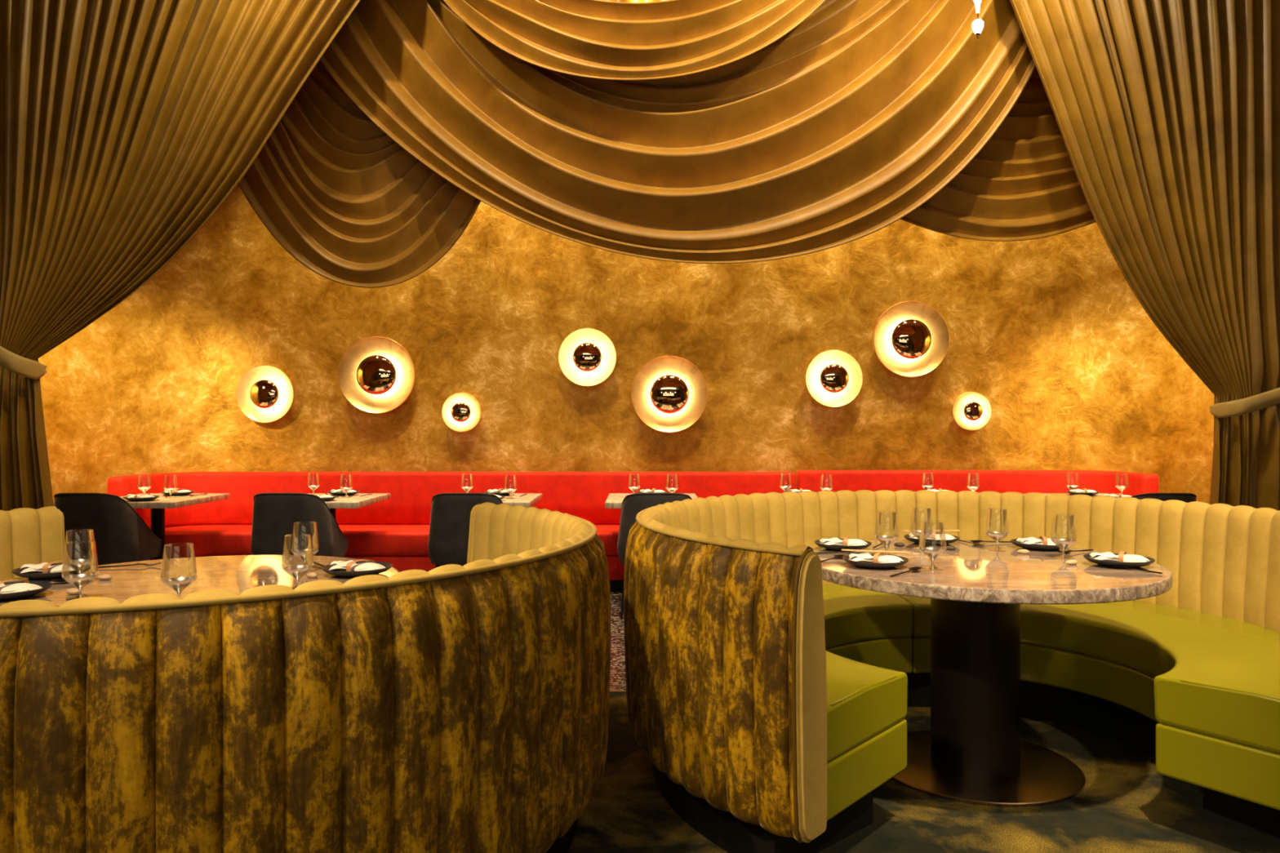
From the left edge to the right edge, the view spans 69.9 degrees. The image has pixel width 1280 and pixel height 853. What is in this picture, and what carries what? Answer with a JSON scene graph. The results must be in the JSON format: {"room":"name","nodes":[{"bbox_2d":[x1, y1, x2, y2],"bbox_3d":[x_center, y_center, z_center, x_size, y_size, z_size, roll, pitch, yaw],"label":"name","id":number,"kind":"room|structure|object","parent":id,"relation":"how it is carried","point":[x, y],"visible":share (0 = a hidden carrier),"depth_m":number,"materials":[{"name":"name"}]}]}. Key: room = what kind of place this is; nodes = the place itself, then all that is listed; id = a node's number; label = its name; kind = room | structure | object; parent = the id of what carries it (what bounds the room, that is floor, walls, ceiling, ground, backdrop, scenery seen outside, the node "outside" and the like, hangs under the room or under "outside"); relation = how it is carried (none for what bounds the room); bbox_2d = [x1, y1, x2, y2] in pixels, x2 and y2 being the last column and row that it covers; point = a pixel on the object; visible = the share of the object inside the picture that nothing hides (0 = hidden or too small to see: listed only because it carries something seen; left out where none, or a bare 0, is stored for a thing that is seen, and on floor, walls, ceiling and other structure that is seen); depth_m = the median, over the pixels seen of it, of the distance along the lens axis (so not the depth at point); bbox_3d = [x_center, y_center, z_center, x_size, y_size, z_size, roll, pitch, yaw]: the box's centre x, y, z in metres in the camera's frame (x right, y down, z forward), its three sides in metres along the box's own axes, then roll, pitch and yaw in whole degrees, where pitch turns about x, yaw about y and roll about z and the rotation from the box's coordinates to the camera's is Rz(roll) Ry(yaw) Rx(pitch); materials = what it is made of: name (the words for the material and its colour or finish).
{"room":"restaurant","nodes":[
{"label":"restaurant","id":0,"kind":"room"},
{"bbox_2d":[38,183,1213,529],"bbox_3d":[0.000,-0.840,6.550,8.700,4.150,2.100,0,0,0],"label":"wall","id":1,"kind":"structure","parent":0,"point":[1073,373],"depth_m":7.50,"materials":[{"name":"gold metal"}]},
{"bbox_2d":[235,365,293,422],"bbox_3d":[-3.031,-0.261,7.424,0.464,0.464,0.152,0,0,0],"label":"wall light","id":2,"kind":"object","parent":1,"relation":"attached to","point":[264,393],"visible":1,"depth_m":7.42,"materials":[{"name":"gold metal"}]},
{"bbox_2d":[249,379,278,408],"bbox_3d":[-3.031,-0.261,7.368,0.232,0.232,0.041,0,0,0],"label":"convex mirror","id":3,"kind":"object","parent":2,"relation":"attached to","point":[264,393],"depth_m":7.36,"materials":[{"name":"silver metal"}]},
{"bbox_2d":[337,336,414,413],"bbox_3d":[-2.129,-0.416,7.424,0.621,0.621,0.152,0,0,0],"label":"wall light","id":4,"kind":"object","parent":1,"relation":"attached to","point":[376,374],"visible":1,"depth_m":7.42,"materials":[{"name":"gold metal"}]},
{"bbox_2d":[356,355,395,394],"bbox_3d":[-2.129,-0.416,7.376,0.318,0.318,0.056,0,0,0],"label":"convex mirror","id":5,"kind":"object","parent":4,"relation":"attached to","point":[375,374],"depth_m":7.37,"materials":[{"name":"silver metal"}]},
{"bbox_2d":[441,392,481,431],"bbox_3d":[-1.442,-0.115,7.424,0.320,0.320,0.152,0,0,0],"label":"wall light","id":6,"kind":"object","parent":1,"relation":"attached to","point":[461,411],"visible":1,"depth_m":7.42,"materials":[{"name":"glass"}]},
{"bbox_2d":[451,402,471,422],"bbox_3d":[-1.442,-0.115,7.368,0.159,0.159,0.040,0,0,0],"label":"convex mirror","id":7,"kind":"object","parent":6,"relation":"attached to","point":[460,411],"depth_m":7.36,"materials":[{"name":"silver metal"}]},
{"bbox_2d":[558,328,616,386],"bbox_3d":[-0.425,-0.560,7.424,0.469,0.469,0.152,0,0,0],"label":"wall light","id":8,"kind":"object","parent":1,"relation":"attached to","point":[587,357],"visible":1,"depth_m":7.42,"materials":[{"name":"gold metal"}]},
{"bbox_2d":[573,342,601,371],"bbox_3d":[-0.425,-0.560,7.368,0.232,0.232,0.041,0,0,0],"label":"convex mirror","id":9,"kind":"object","parent":8,"relation":"attached to","point":[587,357],"depth_m":7.36,"materials":[{"name":"silver metal"}]},
{"bbox_2d":[631,355,707,432],"bbox_3d":[0.238,-0.261,7.424,0.619,0.619,0.152,0,0,0],"label":"wall light","id":10,"kind":"object","parent":1,"relation":"attached to","point":[669,393],"visible":1,"depth_m":7.42,"materials":[{"name":"glass"}]},
{"bbox_2d":[649,374,688,413],"bbox_3d":[0.238,-0.261,7.376,0.318,0.318,0.056,0,0,0],"label":"convex mirror","id":11,"kind":"object","parent":10,"relation":"attached to","point":[668,393],"depth_m":7.36,"materials":[{"name":"silver metal"}]},
{"bbox_2d":[805,350,862,407],"bbox_3d":[1.569,-0.388,7.424,0.464,0.464,0.152,0,0,0],"label":"wall light","id":12,"kind":"object","parent":1,"relation":"attached to","point":[833,378],"visible":1,"depth_m":7.42,"materials":[{"name":"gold metal"}]},
{"bbox_2d":[820,364,848,392],"bbox_3d":[1.569,-0.388,7.368,0.232,0.232,0.041,0,0,0],"label":"convex mirror","id":13,"kind":"object","parent":12,"relation":"attached to","point":[834,378],"depth_m":7.36,"materials":[{"name":"silver metal"}]},
{"bbox_2d":[873,301,949,377],"bbox_3d":[2.192,-0.707,7.424,0.613,0.613,0.152,0,0,0],"label":"wall light","id":14,"kind":"object","parent":1,"relation":"attached to","point":[911,339],"visible":1,"depth_m":7.42,"materials":[{"name":"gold metal"}]},
{"bbox_2d":[891,319,931,358],"bbox_3d":[2.192,-0.707,7.376,0.318,0.318,0.056,0,0,0],"label":"convex mirror","id":15,"kind":"object","parent":14,"relation":"attached to","point":[911,338],"depth_m":7.37,"materials":[{"name":"silver metal"}]},
{"bbox_2d":[952,391,991,431],"bbox_3d":[2.683,-0.123,7.424,0.314,0.314,0.152,0,0,0],"label":"wall light","id":16,"kind":"object","parent":1,"relation":"attached to","point":[971,411],"visible":1,"depth_m":7.42,"materials":[{"name":"glass"}]},
{"bbox_2d":[963,401,982,420],"bbox_3d":[2.683,-0.123,7.368,0.153,0.153,0.040,0,0,0],"label":"convex mirror","id":17,"kind":"object","parent":16,"relation":"attached to","point":[972,411],"depth_m":7.36,"materials":[{"name":"silver metal"}]},
{"bbox_2d":[567,591,1279,852],"bbox_3d":[0.000,1.285,1.400,12.000,0.100,12.800,0,0,0],"label":"floor","id":18,"kind":"structure","parent":0,"point":[1123,805],"depth_m":2.90,"materials":[{"name":"carpet"}]},
{"bbox_2d":[53,493,161,565],"bbox_3d":[-3.550,0.829,6.084,0.534,0.816,0.552,0,0,0],"label":"dining chair","id":19,"kind":"object","parent":18,"relation":"on","point":[104,528],"visible":0.78,"depth_m":5.86,"materials":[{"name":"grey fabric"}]},
{"bbox_2d":[120,493,229,559],"bbox_3d":[-3.390,0.868,6.440,0.640,0.735,0.820,0,0,0],"label":"dining table","id":20,"kind":"object","parent":18,"relation":"on","point":[157,506],"visible":0.34,"depth_m":6.40,"materials":[{"name":"stone"}]},
{"bbox_2d":[122,495,159,501],"bbox_3d":[-3.360,0.486,6.170,0.223,0.027,0.223,0,0,0],"label":"plate","id":21,"kind":"object","parent":20,"relation":"on","point":[147,499],"visible":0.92,"depth_m":6.10,"materials":[{"name":"ceramic"}]},
{"bbox_2d":[127,493,155,497],"bbox_3d":[-3.358,0.469,6.169,0.180,0.035,0.096,0,0,6],"label":"folded napkin","id":22,"kind":"object","parent":21,"relation":"on","point":[138,495],"visible":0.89,"depth_m":6.14,"materials":[{"name":"white fabric"}]},
{"bbox_2d":[164,488,177,497],"bbox_3d":[-3.290,0.419,6.420,0.091,0.160,0.091,0,0,0],"label":"wine glass","id":23,"kind":"object","parent":20,"relation":"on","point":[170,491],"visible":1,"depth_m":6.41,"materials":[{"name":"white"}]},
{"bbox_2d":[160,490,195,495],"bbox_3d":[-3.360,0.486,6.660,0.223,0.027,0.223,0,0,0],"label":"plate","id":24,"kind":"object","parent":20,"relation":"on","point":[190,491],"visible":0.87,"depth_m":6.58,"materials":[{"name":"ceramic"}]},
{"bbox_2d":[0,555,399,605],"bbox_3d":[-1.385,0.860,2.845,1.244,0.750,1.244,0,0,0],"label":"round table","id":25,"kind":"object","parent":18,"relation":"on","point":[238,574],"visible":0.24,"depth_m":2.96,"materials":[{"name":"grey stone"}]},
{"bbox_2d":[0,581,52,600],"bbox_3d":[-1.800,0.471,2.600,0.223,0.027,0.223,0,0,0],"label":"plate","id":26,"kind":"object","parent":25,"relation":"on","point":[45,585],"visible":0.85,"depth_m":2.57,"materials":[{"name":"ceramic"}]},
{"bbox_2d":[0,579,42,593],"bbox_3d":[-1.798,0.454,2.599,0.180,0.035,0.096,0,0,-3],"label":"folded napkin","id":27,"kind":"object","parent":26,"relation":"on","point":[25,586],"visible":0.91,"depth_m":2.58,"materials":[{"name":"white fabric"}]},
{"bbox_2d":[11,563,93,579],"bbox_3d":[-1.896,0.471,2.960,0.223,0.027,0.223,0,0,0],"label":"plate","id":28,"kind":"object","parent":25,"relation":"on","point":[30,575],"visible":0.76,"depth_m":2.89,"materials":[{"name":"ceramic"}]},
{"bbox_2d":[20,560,75,573],"bbox_3d":[-1.894,0.454,2.959,0.180,0.035,0.096,0,0,-11],"label":"folded napkin","id":29,"kind":"object","parent":28,"relation":"on","point":[46,567],"visible":0.8,"depth_m":2.93,"materials":[{"name":"white fabric"}]},
{"bbox_2d":[44,578,66,582],"bbox_3d":[-1.847,0.478,2.812,0.194,0.010,0.038,0,0,-12],"label":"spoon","id":30,"kind":"object","parent":25,"relation":"on","point":[56,580],"visible":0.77,"depth_m":2.82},
{"bbox_2d":[66,588,80,595],"bbox_3d":[-1.635,0.477,2.643,0.046,0.019,0.028,0,0,9],"label":"chopstick rest","id":31,"kind":"object","parent":25,"relation":"on","point":[72,591],"visible":0.92,"depth_m":2.63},
{"bbox_2d":[63,559,95,583],"bbox_3d":[-1.747,0.404,2.857,0.091,0.160,0.091,0,0,0],"label":"wine glass","id":32,"kind":"object","parent":25,"relation":"on","point":[79,566],"visible":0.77,"depth_m":2.85,"materials":[{"name":"white"}]},
{"bbox_2d":[62,573,97,600],"bbox_3d":[-1.569,0.404,2.568,0.091,0.160,0.091,0,0,0],"label":"wine glass","id":33,"kind":"object","parent":25,"relation":"on","point":[79,581],"visible":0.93,"depth_m":2.56,"materials":[{"name":"white"}]},
{"bbox_2d":[97,574,111,580],"bbox_3d":[-1.691,0.477,2.893,0.046,0.019,0.028,0,0,-2],"label":"chopstick rest","id":34,"kind":"object","parent":25,"relation":"on","point":[103,577],"visible":1,"depth_m":2.88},
{"bbox_2d":[93,562,161,568],"bbox_3d":[-1.760,0.478,3.148,0.206,0.010,0.025,0,0,-19],"label":"fork","id":35,"kind":"object","parent":25,"relation":"on","point":[105,566],"visible":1,"depth_m":3.14,"materials":[{"name":"metal"}]},
{"bbox_2d":[161,577,195,598],"bbox_3d":[-1.265,0.404,2.514,0.091,0.160,0.091,0,0,0],"label":"wine glass","id":36,"kind":"object","parent":25,"relation":"on","point":[178,584],"visible":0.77,"depth_m":2.51,"materials":[{"name":"white"}]},
{"bbox_2d":[282,564,312,589],"bbox_3d":[-1.019,0.404,2.727,0.091,0.160,0.091,0,0,0],"label":"wine glass","id":37,"kind":"object","parent":25,"relation":"on","point":[297,572],"visible":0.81,"depth_m":2.72,"materials":[{"name":"white"}]},
{"bbox_2d":[291,549,318,571],"bbox_3d":[-1.130,0.404,3.090,0.091,0.160,0.091,0,0,0],"label":"wine glass","id":38,"kind":"object","parent":25,"relation":"on","point":[304,555],"visible":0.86,"depth_m":3.08,"materials":[{"name":"white"}]},
{"bbox_2d":[306,572,317,577],"bbox_3d":[-1.050,0.477,2.934,0.046,0.019,0.028,0,0,30],"label":"chopstick rest","id":39,"kind":"object","parent":25,"relation":"on","point":[312,575],"visible":1,"depth_m":2.92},
{"bbox_2d":[321,560,392,577],"bbox_3d":[-0.925,0.471,3.000,0.223,0.027,0.223,0,0,0],"label":"plate","id":40,"kind":"object","parent":25,"relation":"on","point":[340,572],"visible":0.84,"depth_m":2.93,"materials":[{"name":"ceramic"}]},
{"bbox_2d":[328,559,386,571],"bbox_3d":[-0.923,0.454,2.999,0.180,0.035,0.096,0,0,11],"label":"folded napkin","id":41,"kind":"object","parent":40,"relation":"on","point":[349,565],"visible":0.93,"depth_m":2.98,"materials":[{"name":"white fabric"}]},
{"bbox_2d":[250,493,348,557],"bbox_3d":[-2.270,0.829,6.084,0.534,0.816,0.552,0,0,0],"label":"dining chair","id":42,"kind":"object","parent":18,"relation":"on","point":[283,523],"visible":0.82,"depth_m":5.85,"materials":[{"name":"black leather"}]},
{"bbox_2d":[0,502,610,852],"bbox_3d":[-1.383,0.775,2.725,2.578,0.920,2.333,0,0,0],"label":"booth","id":43,"kind":"object","parent":18,"relation":"on","point":[451,708],"visible":0.99,"depth_m":1.83,"materials":[{"name":"fabric"}]},
{"bbox_2d":[306,493,390,519],"bbox_3d":[-2.185,0.868,6.440,0.640,0.735,0.820,0,0,0],"label":"dining table","id":44,"kind":"object","parent":18,"relation":"on","point":[355,501],"visible":0.22,"depth_m":6.30,"materials":[{"name":"beige stone"}]},
{"bbox_2d":[327,490,359,495],"bbox_3d":[-2.155,0.486,6.660,0.223,0.027,0.223,0,0,0],"label":"plate","id":45,"kind":"object","parent":44,"relation":"on","point":[357,491],"visible":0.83,"depth_m":6.58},
{"bbox_2d":[340,487,352,497],"bbox_3d":[-2.084,0.419,6.500,0.091,0.160,0.091,0,0,0],"label":"wine glass","id":46,"kind":"object","parent":44,"relation":"on","point":[345,490],"visible":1,"depth_m":6.48,"materials":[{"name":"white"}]},
{"bbox_2d":[106,471,795,591],"bbox_3d":[-1.307,0.800,7.010,5.104,0.871,0.819,0,0,0],"label":"bench","id":47,"kind":"object","parent":18,"relation":"on","point":[394,531],"visible":0.43,"depth_m":7.28,"materials":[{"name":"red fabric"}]},
{"bbox_2d":[164,524,619,558],"bbox_3d":[-1.238,0.872,7.010,4.965,0.176,0.780,0,0,0],"label":"seat cushion","id":48,"kind":"object","parent":47,"relation":"on","point":[365,541],"depth_m":6.77,"materials":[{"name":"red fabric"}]},
{"bbox_2d":[427,493,502,568],"bbox_3d":[-1.120,0.829,6.084,0.534,0.816,0.552,0,0,0],"label":"dining chair","id":49,"kind":"object","parent":18,"relation":"on","point":[450,517],"visible":0.61,"depth_m":5.84,"materials":[{"name":"black leather"}]},
{"bbox_2d":[501,493,542,507],"bbox_3d":[-1.050,0.868,6.440,0.640,0.735,0.820,0,0,0],"label":"dining table","id":50,"kind":"object","parent":18,"relation":"on","point":[527,500],"visible":0.12,"depth_m":6.30,"materials":[{"name":"beige stone"}]},
{"bbox_2d":[484,490,515,495],"bbox_3d":[-1.020,0.486,6.660,0.223,0.027,0.223,0,0,0],"label":"plate","id":51,"kind":"object","parent":50,"relation":"on","point":[487,492],"visible":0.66,"depth_m":6.57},
{"bbox_2d":[487,488,506,492],"bbox_3d":[-1.018,0.469,6.659,0.180,0.035,0.096,0,0,-9],"label":"folded napkin","id":52,"kind":"object","parent":51,"relation":"on","point":[503,490],"visible":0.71,"depth_m":6.63,"materials":[{"name":"white fabric"}]},
{"bbox_2d":[504,488,516,498],"bbox_3d":[-0.899,0.419,6.360,0.091,0.160,0.091,0,0,0],"label":"wine glass","id":53,"kind":"object","parent":50,"relation":"on","point":[510,491],"visible":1,"depth_m":6.34,"materials":[{"name":"white"}]},
{"bbox_2d":[604,493,697,602],"bbox_3d":[0.090,0.868,6.440,0.640,0.735,0.820,0,0,0],"label":"dining table","id":54,"kind":"object","parent":18,"relation":"on","point":[614,500],"visible":0.23,"depth_m":6.30,"materials":[{"name":"beige stone"}]},
{"bbox_2d":[637,490,667,493],"bbox_3d":[0.090,0.486,6.660,0.223,0.027,0.223,0,0,0],"label":"plate","id":55,"kind":"object","parent":54,"relation":"on","point":[638,491],"visible":0.19,"depth_m":6.58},
{"bbox_2d":[640,488,665,492],"bbox_3d":[0.092,0.469,6.659,0.180,0.035,0.096,0,0,-9],"label":"folded napkin","id":56,"kind":"object","parent":55,"relation":"on","point":[654,490],"visible":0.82,"depth_m":6.63,"materials":[{"name":"white fabric"}]},
{"bbox_2d":[617,493,692,618],"bbox_3d":[0.115,0.829,6.084,0.534,0.816,0.552,0,0,0],"label":"dining chair","id":57,"kind":"object","parent":18,"relation":"on","point":[632,504],"visible":0.38,"depth_m":5.84,"materials":[{"name":"black leather"}]},
{"bbox_2d":[623,489,1279,852],"bbox_3d":[1.235,0.775,3.441,2.577,0.920,2.353,0,0,0],"label":"booth","id":58,"kind":"object","parent":18,"relation":"on","point":[768,698],"visible":0.88,"depth_m":2.85,"materials":[{"name":"fabric"}]},
{"bbox_2d":[822,583,912,762],"bbox_3d":[0.567,0.832,3.539,0.919,0.160,2.129,0,0,17],"label":"seat cushion","id":59,"kind":"object","parent":58,"relation":"on","point":[866,704],"depth_m":2.83,"materials":[{"name":"green leather"}]},
{"bbox_2d":[897,595,1279,754],"bbox_3d":[1.855,0.832,3.550,1.003,0.160,2.238,0,0,-20],"label":"seat cushion","id":60,"kind":"object","parent":58,"relation":"on","point":[1214,673],"depth_m":3.28,"materials":[{"name":"green leather"}]},
{"bbox_2d":[796,470,1159,496],"bbox_3d":[2.560,0.794,7.095,2.599,0.883,0.649,0,0,0],"label":"bench","id":61,"kind":"object","parent":18,"relation":"on","point":[1024,482],"visible":0.27,"depth_m":7.28,"materials":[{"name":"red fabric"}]},
{"bbox_2d":[812,539,1172,807],"bbox_3d":[1.217,0.860,3.330,1.244,0.750,1.244,0,0,0],"label":"round table","id":62,"kind":"object","parent":18,"relation":"on","point":[973,751],"visible":0.77,"depth_m":3.18,"materials":[{"name":"grey stone"}]},
{"bbox_2d":[820,554,845,562],"bbox_3d":[0.688,0.478,3.301,0.038,0.010,0.194,0,0,41],"label":"spoon","id":63,"kind":"object","parent":62,"relation":"on","point":[840,555],"visible":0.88,"depth_m":3.33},
{"bbox_2d":[816,551,859,554],"bbox_3d":[0.752,0.478,3.483,0.206,0.010,0.025,0,0,-11],"label":"fork","id":64,"kind":"object","parent":62,"relation":"on","point":[838,551],"visible":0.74,"depth_m":3.48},
{"bbox_2d":[814,538,871,551],"bbox_3d":[0.802,0.471,3.620,0.223,0.027,0.223,0,0,0],"label":"plate","id":65,"kind":"object","parent":62,"relation":"on","point":[832,547],"visible":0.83,"depth_m":3.54,"materials":[{"name":"ceramic"}]},
{"bbox_2d":[819,536,866,546],"bbox_3d":[0.804,0.454,3.619,0.180,0.035,0.096,0,0,-6],"label":"folded napkin","id":66,"kind":"object","parent":65,"relation":"on","point":[846,542],"visible":0.91,"depth_m":3.59,"materials":[{"name":"white fabric"}]},
{"bbox_2d":[842,554,908,568],"bbox_3d":[0.817,0.471,3.178,0.223,0.027,0.223,0,0,0],"label":"plate","id":67,"kind":"object","parent":62,"relation":"on","point":[864,564],"visible":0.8,"depth_m":3.10,"materials":[{"name":"ceramic"}]},
{"bbox_2d":[841,549,910,554],"bbox_3d":[0.817,0.433,3.179,0.230,0.007,0.017,0,0,20],"label":"chopsticks","id":68,"kind":"object","parent":67,"relation":"on","point":[855,550],"visible":1,"depth_m":3.17,"materials":[{"name":"brown wood"}]},
{"bbox_2d":[848,552,903,563],"bbox_3d":[0.818,0.454,3.177,0.180,0.035,0.096,0,0,7],"label":"folded napkin","id":69,"kind":"object","parent":67,"relation":"on","point":[877,557],"visible":0.94,"depth_m":3.15,"materials":[{"name":"white fabric"}]},
{"bbox_2d":[875,535,897,555],"bbox_3d":[0.936,0.404,3.474,0.091,0.160,0.091,0,0,0],"label":"wine glass","id":70,"kind":"object","parent":62,"relation":"on","point":[886,541],"visible":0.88,"depth_m":3.46,"materials":[{"name":"white"}]},
{"bbox_2d":[890,567,921,577],"bbox_3d":[0.872,0.478,3.007,0.038,0.010,0.194,0,0,44],"label":"spoon","id":71,"kind":"object","parent":62,"relation":"on","point":[909,568],"visible":1,"depth_m":3.03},
{"bbox_2d":[911,530,933,549],"bbox_3d":[1.119,0.404,3.640,0.091,0.160,0.091,0,0,0],"label":"wine glass","id":72,"kind":"object","parent":62,"relation":"on","point":[921,535],"visible":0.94,"depth_m":3.63,"materials":[{"name":"white"}]},
{"bbox_2d":[903,534,959,545],"bbox_3d":[1.210,0.471,3.800,0.223,0.027,0.223,0,0,0],"label":"plate","id":73,"kind":"object","parent":62,"relation":"on","point":[929,542],"visible":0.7,"depth_m":3.72,"materials":[{"name":"ceramic"}]},
{"bbox_2d":[903,529,959,532],"bbox_3d":[1.210,0.433,3.800,0.230,0.007,0.017,0,0,-1],"label":"chopsticks","id":74,"kind":"object","parent":73,"relation":"on","point":[931,531],"visible":0.83,"depth_m":3.80,"materials":[{"name":"brown wood"}]},
{"bbox_2d":[908,532,955,540],"bbox_3d":[1.212,0.454,3.799,0.180,0.035,0.096,0,0,3],"label":"folded napkin","id":75,"kind":"object","parent":73,"relation":"on","point":[934,535],"visible":0.46,"depth_m":3.77,"materials":[{"name":"white fabric"}]},
{"bbox_2d":[920,547,946,569],"bbox_3d":[0.999,0.404,3.124,0.091,0.160,0.091,0,0,0],"label":"wine glass","id":76,"kind":"object","parent":62,"relation":"on","point":[932,553],"visible":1,"depth_m":3.11,"materials":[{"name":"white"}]},
{"bbox_2d":[969,540,1011,542],"bbox_3d":[1.460,0.478,3.795,0.194,0.010,0.038,0,0,-6],"label":"spoon","id":77,"kind":"object","parent":62,"relation":"on","point":[975,541],"visible":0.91,"depth_m":3.80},
{"bbox_2d":[986,532,1008,551],"bbox_3d":[1.404,0.404,3.600,0.091,0.160,0.091,0,0,0],"label":"wine glass","id":78,"kind":"object","parent":62,"relation":"on","point":[997,537],"visible":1,"depth_m":3.59,"materials":[{"name":"white"}]},
{"bbox_2d":[1017,549,1030,554],"bbox_3d":[1.459,0.477,3.486,0.046,0.019,0.028,0,0,24],"label":"chopstick rest","id":79,"kind":"object","parent":62,"relation":"on","point":[1020,551],"visible":1,"depth_m":3.48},
{"bbox_2d":[1010,538,1060,551],"bbox_3d":[1.590,0.471,3.636,0.223,0.027,0.223,0,0,0],"label":"plate","id":80,"kind":"object","parent":62,"relation":"on","point":[1033,547],"visible":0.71,"depth_m":3.56,"materials":[{"name":"ceramic"}]},
{"bbox_2d":[1016,536,1056,545],"bbox_3d":[1.592,0.454,3.635,0.180,0.035,0.096,0,0,-5],"label":"folded napkin","id":81,"kind":"object","parent":80,"relation":"on","point":[1042,540],"visible":0.69,"depth_m":3.61,"materials":[{"name":"white fabric"}]},
{"bbox_2d":[1050,538,1075,559],"bbox_3d":[1.561,0.404,3.376,0.091,0.160,0.091,0,0,0],"label":"wine glass","id":82,"kind":"object","parent":62,"relation":"on","point":[1063,544],"visible":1,"depth_m":3.36,"materials":[{"name":"white"}]},
{"bbox_2d":[1065,560,1077,564],"bbox_3d":[1.514,0.477,3.212,0.046,0.019,0.028,0,0,-10],"label":"chopstick rest","id":83,"kind":"object","parent":62,"relation":"on","point":[1069,562],"visible":1,"depth_m":3.20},
{"bbox_2d":[1056,549,1093,553],"bbox_3d":[1.673,0.478,3.512,0.206,0.010,0.025,0,0,-30],"label":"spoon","id":84,"kind":"object","parent":62,"relation":"on","point":[1067,551],"visible":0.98,"depth_m":3.50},
{"bbox_2d":[1083,553,1155,568],"bbox_3d":[1.670,0.471,3.195,0.223,0.027,0.223,0,0,0],"label":"plate","id":85,"kind":"object","parent":62,"relation":"on","point":[1108,562],"visible":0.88,"depth_m":3.12,"materials":[{"name":"ceramic"}]},
{"bbox_2d":[1088,551,1149,562],"bbox_3d":[1.672,0.454,3.193,0.180,0.035,0.096,0,0,14],"label":"folded napkin","id":86,"kind":"object","parent":85,"relation":"on","point":[1122,556],"visible":0.94,"depth_m":3.17,"materials":[{"name":"white fabric"}]},
{"bbox_2d":[1100,564,1162,573],"bbox_3d":[1.650,0.478,3.080,0.025,0.010,0.206,0,0,-33],"label":"fork","id":87,"kind":"object","parent":62,"relation":"on","point":[1146,571],"visible":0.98,"depth_m":3.06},
{"bbox_2d":[1042,493,1118,497],"bbox_3d":[3.220,0.868,6.440,0.640,0.735,0.820,0,0,0],"label":"dining table","id":88,"kind":"object","parent":18,"relation":"on","point":[1099,494],"visible":0.04,"depth_m":6.76,"materials":[{"name":"beige stone"}]},
{"bbox_2d":[1066,490,1099,495],"bbox_3d":[3.220,0.486,6.660,0.223,0.027,0.223,0,0,0],"label":"plate","id":89,"kind":"object","parent":88,"relation":"on","point":[1068,491],"visible":0.7,"depth_m":6.58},
{"bbox_2d":[1070,488,1096,492],"bbox_3d":[3.222,0.469,6.659,0.180,0.035,0.096,0,0,-9],"label":"folded napkin","id":90,"kind":"object","parent":89,"relation":"on","point":[1077,490],"visible":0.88,"depth_m":6.63,"materials":[{"name":"white fabric"}]},
{"bbox_3d":[3.220,0.486,6.170,0.223,0.027,0.223,0,0,0],"label":"plate","id":91,"kind":"object","parent":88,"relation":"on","visible":0},
{"bbox_2d":[1103,493,1131,497],"bbox_3d":[3.222,0.469,6.169,0.180,0.035,0.096,0,0,6],"label":"folded napkin","id":92,"kind":"object","parent":91,"relation":"on","point":[1111,495],"visible":0.57,"depth_m":6.15,"materials":[{"name":"white fabric"}]},
{"bbox_2d":[1131,493,1196,502],"bbox_3d":[3.360,0.829,6.084,0.534,0.816,0.552,0,0,0],"label":"dining chair","id":93,"kind":"object","parent":18,"relation":"on","point":[1185,497],"visible":0.16,"depth_m":5.81,"materials":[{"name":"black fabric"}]},
{"bbox_3d":[0.000,-2.965,1.400,12.000,0.100,12.800,0,0,0],"label":"ceiling","id":94,"kind":"structure","parent":0,"visible":0},
{"bbox_2d":[0,0,360,511],"bbox_3d":[-2.749,-0.843,4.987,3.242,4.122,0.238,0,0,0],"label":"stage curtain","id":95,"kind":"object","parent":94,"relation":"hanging from","point":[126,126],"visible":0.84,"depth_m":5.00,"materials":[{"name":"fabric"}]},
{"bbox_2d":[238,60,480,288],"bbox_3d":[-1.697,-1.876,5.553,1.614,2.073,0.071,0,0,0],"label":"drape","id":96,"kind":"object","parent":94,"relation":"hanging from","point":[340,195],"visible":0.64,"depth_m":5.55,"materials":[{"name":"metal"}]},
{"bbox_2d":[443,0,825,80],"bbox_3d":[-0.391,-2.400,5.095,3.902,0.939,0.121,0,0,0],"label":"drape","id":97,"kind":"object","parent":94,"relation":"hanging from","point":[597,39],"visible":1,"depth_m":5.09,"materials":[{"name":"metal"}]},
{"bbox_2d":[603,0,667,2],"bbox_3d":[0.202,-2.469,5.800,3.472,0.881,0.145,0,0,0],"label":"drape","id":98,"kind":"object","parent":94,"relation":"hanging from","point":[621,1],"visible":0.02,"depth_m":5.78,"materials":[{"name":"metal"}]},
{"bbox_2d":[320,0,1035,263],"bbox_3d":[0.144,-1.931,5.294,4.895,1.965,0.183,0,0,0],"label":"drape","id":99,"kind":"object","parent":94,"relation":"hanging from","point":[833,132],"visible":0.88,"depth_m":5.32,"materials":[{"name":"metal"}]},
{"bbox_2d":[971,0,983,39],"bbox_3d":[1.678,-2.420,4.550,0.220,0.990,0.220,0,0,0],"label":"pendant lamp","id":100,"kind":"object","parent":94,"relation":"hanging from","point":[977,26],"visible":1,"depth_m":4.54,"materials":[{"name":"white"}]},
{"bbox_2d":[899,66,1096,241],"bbox_3d":[2.188,-2.018,5.561,1.534,1.790,0.078,0,0,0],"label":"drape","id":101,"kind":"object","parent":94,"relation":"hanging from","point":[1024,184],"visible":0.49,"depth_m":5.55,"materials":[{"name":"metal"}]},
{"bbox_2d":[1009,0,1279,511],"bbox_3d":[3.091,-0.843,4.992,2.540,4.122,0.254,0,0,0],"label":"stage curtain","id":102,"kind":"object","parent":94,"relation":"hanging from","point":[1166,113],"visible":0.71,"depth_m":4.99,"materials":[{"name":"fabric"}]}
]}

